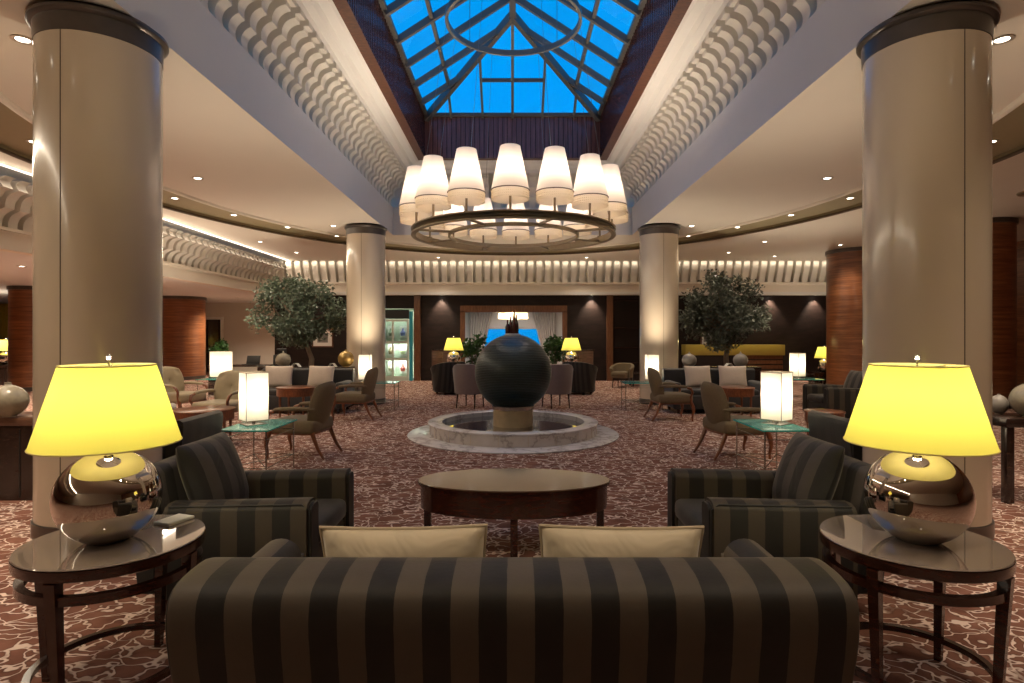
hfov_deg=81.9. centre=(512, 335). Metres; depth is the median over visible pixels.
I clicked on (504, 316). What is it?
pendant lamp
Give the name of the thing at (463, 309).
door surround
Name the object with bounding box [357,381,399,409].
glass table
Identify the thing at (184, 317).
column
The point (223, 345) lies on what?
potted plant
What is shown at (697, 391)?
seat cushion
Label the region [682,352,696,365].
vase
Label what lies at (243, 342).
wall
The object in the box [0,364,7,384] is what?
console table
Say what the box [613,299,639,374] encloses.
door
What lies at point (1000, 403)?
vase
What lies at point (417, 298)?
trim
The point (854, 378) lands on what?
cushion
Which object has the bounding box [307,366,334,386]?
cushion
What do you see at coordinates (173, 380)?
armchair
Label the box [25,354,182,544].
table lamp
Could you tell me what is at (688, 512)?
seat cushion
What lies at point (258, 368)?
console table
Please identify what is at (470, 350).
potted plant
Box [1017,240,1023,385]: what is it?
wall
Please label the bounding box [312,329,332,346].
framed picture
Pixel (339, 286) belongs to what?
trim
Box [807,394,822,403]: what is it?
seat cushion
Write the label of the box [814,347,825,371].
table lamp
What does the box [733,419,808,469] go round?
glass table
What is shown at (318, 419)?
armchair
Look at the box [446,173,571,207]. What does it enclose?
trim
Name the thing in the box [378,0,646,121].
window
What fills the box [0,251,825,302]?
ceiling
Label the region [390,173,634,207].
trim
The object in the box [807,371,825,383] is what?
console table
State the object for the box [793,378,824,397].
glass table
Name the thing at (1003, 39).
recessed light
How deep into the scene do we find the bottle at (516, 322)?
15.38 m
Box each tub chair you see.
[430,361,465,394]
[453,364,483,408]
[542,364,572,408]
[563,361,597,394]
[609,363,633,387]
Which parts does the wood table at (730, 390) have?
leg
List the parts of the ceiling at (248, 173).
slot moulding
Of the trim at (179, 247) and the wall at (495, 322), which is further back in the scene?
the wall at (495, 322)
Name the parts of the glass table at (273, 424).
leg, glass, leg, leg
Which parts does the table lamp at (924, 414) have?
lamp shade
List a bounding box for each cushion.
[176,432,248,499]
[266,366,292,387]
[269,388,275,395]
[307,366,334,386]
[316,499,345,542]
[319,523,487,556]
[539,524,703,556]
[675,499,704,525]
[681,388,700,395]
[684,366,710,387]
[718,366,746,385]
[754,389,758,395]
[772,432,844,499]
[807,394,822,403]
[843,370,861,387]
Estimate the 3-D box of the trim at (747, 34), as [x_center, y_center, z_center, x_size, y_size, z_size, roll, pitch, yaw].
[2.750,-3.455,9.185,0.560,0.750,9.670,0,0,0]
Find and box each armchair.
[136,432,353,614]
[163,366,207,407]
[163,410,222,458]
[189,370,241,432]
[264,381,342,459]
[331,367,381,420]
[643,367,694,420]
[667,432,883,599]
[693,381,773,460]
[802,370,861,417]
[808,410,861,460]
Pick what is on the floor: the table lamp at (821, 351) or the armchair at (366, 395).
the armchair at (366, 395)
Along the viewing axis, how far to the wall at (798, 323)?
19.60 m
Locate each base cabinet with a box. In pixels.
[431,349,451,385]
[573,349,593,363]
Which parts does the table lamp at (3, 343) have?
lamp shade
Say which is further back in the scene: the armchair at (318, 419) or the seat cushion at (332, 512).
the armchair at (318, 419)
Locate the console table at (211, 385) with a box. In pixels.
[207,364,277,395]
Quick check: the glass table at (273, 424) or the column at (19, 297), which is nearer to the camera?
the glass table at (273, 424)
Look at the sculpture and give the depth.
15.35 m
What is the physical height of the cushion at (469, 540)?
0.384 m
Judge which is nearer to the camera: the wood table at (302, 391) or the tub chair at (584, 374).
the wood table at (302, 391)
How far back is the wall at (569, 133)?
12.54 m
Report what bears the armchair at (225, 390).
on the floor
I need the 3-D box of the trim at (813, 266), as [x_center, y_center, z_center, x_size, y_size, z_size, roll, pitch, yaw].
[2.408,-2.070,19.295,20.615,0.700,0.430,0,0,0]
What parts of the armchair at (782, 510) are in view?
arm, arm, backrest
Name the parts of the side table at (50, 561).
leg, leg, rail, table frame, glass, rail, leg, leg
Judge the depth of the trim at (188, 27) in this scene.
6.54 m
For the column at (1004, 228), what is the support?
on the floor
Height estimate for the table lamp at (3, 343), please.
0.800 m
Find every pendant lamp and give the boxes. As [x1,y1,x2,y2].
[498,313,527,319]
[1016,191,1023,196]
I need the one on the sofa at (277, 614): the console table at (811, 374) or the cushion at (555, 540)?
the cushion at (555, 540)
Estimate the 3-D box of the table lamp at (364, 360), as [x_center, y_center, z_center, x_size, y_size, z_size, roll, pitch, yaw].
[-3.020,0.667,12.100,0.239,0.565,0.239,0,0,-2]
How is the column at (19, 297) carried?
on the floor
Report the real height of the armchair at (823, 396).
0.878 m
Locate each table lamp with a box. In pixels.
[0,340,7,363]
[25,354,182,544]
[210,351,231,378]
[238,371,268,426]
[358,354,371,381]
[444,336,463,361]
[561,336,580,361]
[645,354,658,381]
[760,371,792,426]
[789,353,805,378]
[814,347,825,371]
[843,354,1000,544]
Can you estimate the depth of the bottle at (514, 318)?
15.32 m
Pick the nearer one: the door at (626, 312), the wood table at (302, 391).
the wood table at (302, 391)
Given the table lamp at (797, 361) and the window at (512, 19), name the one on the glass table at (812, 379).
the table lamp at (797, 361)
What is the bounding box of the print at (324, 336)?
[317,333,327,342]
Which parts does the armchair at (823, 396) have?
arm, arm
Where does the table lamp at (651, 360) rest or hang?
on the glass table at (624, 382)
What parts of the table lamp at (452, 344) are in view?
lamp shade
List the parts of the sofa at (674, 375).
arm, backrest, arm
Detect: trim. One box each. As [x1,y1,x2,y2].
[0,176,285,283]
[0,226,273,292]
[114,0,910,234]
[199,0,405,204]
[275,261,825,281]
[280,282,825,291]
[296,0,728,172]
[332,0,692,159]
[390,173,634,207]
[414,295,420,380]
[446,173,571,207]
[606,295,612,380]
[619,0,825,204]
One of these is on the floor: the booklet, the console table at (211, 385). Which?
the console table at (211, 385)
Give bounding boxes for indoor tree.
[244,273,345,365]
[679,269,772,365]
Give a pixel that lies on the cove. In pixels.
(4, 171)
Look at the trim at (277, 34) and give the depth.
7.99 m
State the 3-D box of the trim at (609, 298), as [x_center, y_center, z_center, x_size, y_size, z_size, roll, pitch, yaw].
[3.220,0.085,19.540,0.200,2.830,0.140,0,0,0]
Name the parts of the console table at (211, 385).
panel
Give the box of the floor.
[0,372,1023,682]
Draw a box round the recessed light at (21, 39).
[9,34,31,44]
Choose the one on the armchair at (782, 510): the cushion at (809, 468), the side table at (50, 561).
the cushion at (809, 468)
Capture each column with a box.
[6,285,31,391]
[25,0,168,539]
[163,296,206,379]
[344,223,387,404]
[637,223,680,404]
[825,247,861,384]
[856,0,999,539]
[993,217,1018,408]
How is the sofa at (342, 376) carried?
on the floor
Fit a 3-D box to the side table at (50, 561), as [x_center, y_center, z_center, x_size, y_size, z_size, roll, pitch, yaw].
[-1.722,1.190,2.555,0.704,0.620,0.704,0,0,2]
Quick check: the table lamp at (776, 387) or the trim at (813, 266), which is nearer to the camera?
the table lamp at (776, 387)
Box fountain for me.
[407,334,618,453]
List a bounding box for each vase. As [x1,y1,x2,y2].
[0,382,29,417]
[275,351,290,365]
[338,349,353,366]
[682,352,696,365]
[733,351,747,365]
[993,394,1008,413]
[1008,384,1023,416]
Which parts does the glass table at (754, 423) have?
leg, leg, glass, leg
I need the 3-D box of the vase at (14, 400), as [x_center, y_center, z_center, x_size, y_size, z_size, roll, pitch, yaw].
[-4.600,0.583,5.380,0.310,0.313,0.310,0,0,0]
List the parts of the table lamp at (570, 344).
lamp shade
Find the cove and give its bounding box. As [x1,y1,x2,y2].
[0,165,286,260]
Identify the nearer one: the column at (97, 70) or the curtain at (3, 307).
the column at (97, 70)
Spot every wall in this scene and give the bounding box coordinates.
[0,303,274,371]
[275,295,825,380]
[347,0,677,157]
[465,312,561,363]
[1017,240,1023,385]
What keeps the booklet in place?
on the side table at (50, 561)
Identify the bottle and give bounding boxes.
[505,320,509,333]
[509,317,511,333]
[512,310,515,333]
[515,314,518,333]
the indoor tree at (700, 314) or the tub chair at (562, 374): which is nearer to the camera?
the tub chair at (562, 374)
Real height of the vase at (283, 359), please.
0.336 m
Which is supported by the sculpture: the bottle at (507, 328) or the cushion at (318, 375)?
the bottle at (507, 328)
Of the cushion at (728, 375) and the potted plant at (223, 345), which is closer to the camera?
the cushion at (728, 375)
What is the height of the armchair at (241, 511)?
0.878 m
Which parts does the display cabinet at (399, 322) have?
door frame, glass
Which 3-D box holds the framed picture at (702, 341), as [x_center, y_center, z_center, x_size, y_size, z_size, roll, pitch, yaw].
[6.450,0.100,19.580,0.420,0.460,0.030,0,0,0]
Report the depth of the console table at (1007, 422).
5.25 m
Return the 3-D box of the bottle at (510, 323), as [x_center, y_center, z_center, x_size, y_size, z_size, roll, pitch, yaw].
[-0.050,-0.270,15.460,0.124,0.440,0.124,0,0,0]
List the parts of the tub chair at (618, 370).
seat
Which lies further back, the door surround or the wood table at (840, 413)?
the door surround
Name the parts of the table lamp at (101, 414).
lamp shade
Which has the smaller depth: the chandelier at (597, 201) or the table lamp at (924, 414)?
the table lamp at (924, 414)
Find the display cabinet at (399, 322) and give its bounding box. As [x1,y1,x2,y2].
[385,308,413,380]
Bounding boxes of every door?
[206,317,223,371]
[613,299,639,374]
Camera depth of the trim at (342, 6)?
8.91 m
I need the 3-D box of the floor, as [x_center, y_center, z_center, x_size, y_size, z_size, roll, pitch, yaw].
[-4.500,1.550,9.200,36.000,0.100,31.000,0,0,0]
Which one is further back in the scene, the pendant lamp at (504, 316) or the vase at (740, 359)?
the pendant lamp at (504, 316)
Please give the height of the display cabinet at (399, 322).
2.440 m
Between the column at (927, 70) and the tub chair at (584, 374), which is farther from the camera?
the tub chair at (584, 374)
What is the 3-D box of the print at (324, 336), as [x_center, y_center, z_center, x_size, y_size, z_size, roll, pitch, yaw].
[-6.300,0.080,19.576,0.350,0.310,0.006,0,0,0]
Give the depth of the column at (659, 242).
12.73 m
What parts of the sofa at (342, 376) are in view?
backrest, arm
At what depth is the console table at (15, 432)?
5.36 m
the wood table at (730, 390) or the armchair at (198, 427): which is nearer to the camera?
the armchair at (198, 427)
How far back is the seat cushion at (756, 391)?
11.29 m
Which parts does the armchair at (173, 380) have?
armrest, backrest, leg, seat, armrest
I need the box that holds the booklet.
[153,513,193,526]
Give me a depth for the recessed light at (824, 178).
9.08 m
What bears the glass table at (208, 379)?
on the floor
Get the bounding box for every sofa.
[165,538,859,682]
[262,368,354,413]
[662,368,759,413]
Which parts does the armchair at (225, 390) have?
leg, armrest, seat, leg, backrest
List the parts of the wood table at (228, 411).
leg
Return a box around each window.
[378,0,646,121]
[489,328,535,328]
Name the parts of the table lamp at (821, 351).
lamp shade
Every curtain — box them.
[0,304,7,363]
[469,312,492,363]
[532,312,555,363]
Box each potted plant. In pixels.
[208,338,228,353]
[460,331,487,364]
[542,334,566,364]
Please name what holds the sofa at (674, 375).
on the floor
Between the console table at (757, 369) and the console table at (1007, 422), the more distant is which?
the console table at (757, 369)
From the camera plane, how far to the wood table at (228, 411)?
7.97 m
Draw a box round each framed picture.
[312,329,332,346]
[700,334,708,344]
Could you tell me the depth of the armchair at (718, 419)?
7.14 m
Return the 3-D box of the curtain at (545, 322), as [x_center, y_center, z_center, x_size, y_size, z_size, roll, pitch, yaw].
[1.275,0.250,23.744,0.950,2.404,0.082,0,0,0]
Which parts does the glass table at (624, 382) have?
glass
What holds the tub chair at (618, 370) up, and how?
on the floor
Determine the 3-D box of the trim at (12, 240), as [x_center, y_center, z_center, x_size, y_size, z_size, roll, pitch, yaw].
[-7.900,-1.495,6.800,0.300,0.330,25.600,0,0,0]
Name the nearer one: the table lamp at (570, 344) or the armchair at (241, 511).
the armchair at (241, 511)
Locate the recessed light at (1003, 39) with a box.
[993,34,1015,44]
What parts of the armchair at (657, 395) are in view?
leg, backrest, leg, armrest, seat rail, seat, armrest, leg, leg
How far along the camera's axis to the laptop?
14.91 m
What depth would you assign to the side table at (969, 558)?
2.36 m
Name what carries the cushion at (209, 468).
on the armchair at (241, 511)
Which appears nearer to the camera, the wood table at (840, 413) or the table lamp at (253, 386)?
the table lamp at (253, 386)
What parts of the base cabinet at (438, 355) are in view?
door, door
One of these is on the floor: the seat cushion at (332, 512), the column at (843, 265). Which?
the column at (843, 265)
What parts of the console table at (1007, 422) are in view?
leg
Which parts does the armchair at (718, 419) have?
leg, backrest, leg, seat, seat rail, leg, armrest, leg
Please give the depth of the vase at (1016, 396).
5.35 m
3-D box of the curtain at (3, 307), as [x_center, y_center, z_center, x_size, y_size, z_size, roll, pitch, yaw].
[-20.675,0.085,23.794,1.050,2.733,0.082,0,0,0]
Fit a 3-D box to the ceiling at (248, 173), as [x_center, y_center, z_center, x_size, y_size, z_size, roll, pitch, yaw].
[2.900,-2.430,6.550,20.200,0.120,25.100,0,0,0]
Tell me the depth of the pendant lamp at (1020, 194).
8.03 m
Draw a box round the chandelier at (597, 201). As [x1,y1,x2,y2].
[399,0,627,251]
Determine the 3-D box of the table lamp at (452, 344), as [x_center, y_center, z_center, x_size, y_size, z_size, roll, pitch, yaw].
[-1.620,0.420,16.250,0.558,0.800,0.558,0,0,22]
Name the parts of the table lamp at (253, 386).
shade post, shade post, shade post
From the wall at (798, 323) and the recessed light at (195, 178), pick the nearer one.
the recessed light at (195, 178)
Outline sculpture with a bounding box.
[505,310,519,334]
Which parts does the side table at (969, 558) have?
leg, leg, rail, glass, table frame, rail, leg, leg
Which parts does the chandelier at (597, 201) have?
lamp shade, lamp shade, lamp shade, lamp shade, stem, lamp shade, lamp shade, lamp shade, lamp shade, lamp shade, lamp shade, stem, lamp shade, lamp shade, lamp shade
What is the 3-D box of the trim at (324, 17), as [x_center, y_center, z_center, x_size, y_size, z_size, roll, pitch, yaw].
[0.000,-3.900,9.050,5.360,0.200,9.900,0,0,0]
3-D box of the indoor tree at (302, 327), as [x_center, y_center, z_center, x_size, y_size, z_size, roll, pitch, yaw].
[-5.003,-0.018,13.984,2.356,3.036,1.715,0,0,23]
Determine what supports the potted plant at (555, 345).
on the floor
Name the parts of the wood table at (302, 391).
leg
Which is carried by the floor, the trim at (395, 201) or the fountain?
the fountain
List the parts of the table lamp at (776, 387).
shade post, shade post, shade post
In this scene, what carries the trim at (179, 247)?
attached to the trim
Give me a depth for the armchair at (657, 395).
10.34 m
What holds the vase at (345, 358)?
on the console table at (258, 368)
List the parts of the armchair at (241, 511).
backrest, arm, arm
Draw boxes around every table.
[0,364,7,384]
[0,411,31,500]
[8,514,205,682]
[172,405,235,440]
[195,378,215,399]
[222,419,296,469]
[257,366,354,406]
[276,385,315,417]
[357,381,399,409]
[418,468,609,556]
[620,381,662,409]
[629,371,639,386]
[683,366,761,380]
[719,385,754,416]
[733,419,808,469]
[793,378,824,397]
[804,408,845,434]
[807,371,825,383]
[819,514,1016,682]
[993,413,1023,503]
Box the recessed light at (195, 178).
[192,177,203,179]
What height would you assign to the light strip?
0.050 m
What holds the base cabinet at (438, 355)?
on the floor
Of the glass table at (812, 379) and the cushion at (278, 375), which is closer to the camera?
the cushion at (278, 375)
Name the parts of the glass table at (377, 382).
glass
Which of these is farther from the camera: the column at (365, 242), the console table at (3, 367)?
the console table at (3, 367)
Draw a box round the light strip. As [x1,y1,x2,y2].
[0,163,288,260]
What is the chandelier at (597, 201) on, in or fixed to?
hanging from the window at (512, 19)
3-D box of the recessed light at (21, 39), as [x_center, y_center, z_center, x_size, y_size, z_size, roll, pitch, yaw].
[-4.000,-2.414,4.820,0.170,0.009,0.170,0,0,0]
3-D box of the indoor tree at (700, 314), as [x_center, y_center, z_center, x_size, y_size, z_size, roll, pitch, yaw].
[4.963,-0.032,13.876,2.154,3.065,1.769,0,0,10]
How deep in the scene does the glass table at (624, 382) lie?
11.93 m
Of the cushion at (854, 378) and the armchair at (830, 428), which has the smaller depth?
the armchair at (830, 428)
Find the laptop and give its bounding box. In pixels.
[242,356,260,364]
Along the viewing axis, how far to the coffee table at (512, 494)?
3.98 m
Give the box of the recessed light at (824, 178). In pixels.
[821,177,832,179]
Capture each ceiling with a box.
[0,0,1023,260]
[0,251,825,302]
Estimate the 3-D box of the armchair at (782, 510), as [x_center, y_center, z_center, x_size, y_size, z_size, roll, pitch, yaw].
[1.542,1.061,3.560,0.995,0.878,0.880,0,0,0]
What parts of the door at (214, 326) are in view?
frame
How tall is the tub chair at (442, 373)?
0.840 m
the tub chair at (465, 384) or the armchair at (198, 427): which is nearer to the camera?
the armchair at (198, 427)
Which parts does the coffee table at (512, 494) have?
leg, leg, glass, leg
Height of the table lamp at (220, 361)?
0.594 m
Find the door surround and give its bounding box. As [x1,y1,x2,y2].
[460,306,566,363]
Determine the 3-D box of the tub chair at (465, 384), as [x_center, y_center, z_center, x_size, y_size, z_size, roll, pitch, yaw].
[-0.891,1.041,12.271,0.734,0.922,0.672,0,0,20]
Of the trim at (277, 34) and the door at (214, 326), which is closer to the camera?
the trim at (277, 34)
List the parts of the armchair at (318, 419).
leg, leg, armrest, seat rail, seat, armrest, leg, backrest, leg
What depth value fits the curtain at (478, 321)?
23.73 m
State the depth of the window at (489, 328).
23.93 m
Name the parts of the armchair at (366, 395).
leg, leg, armrest, seat, seat rail, leg, backrest, leg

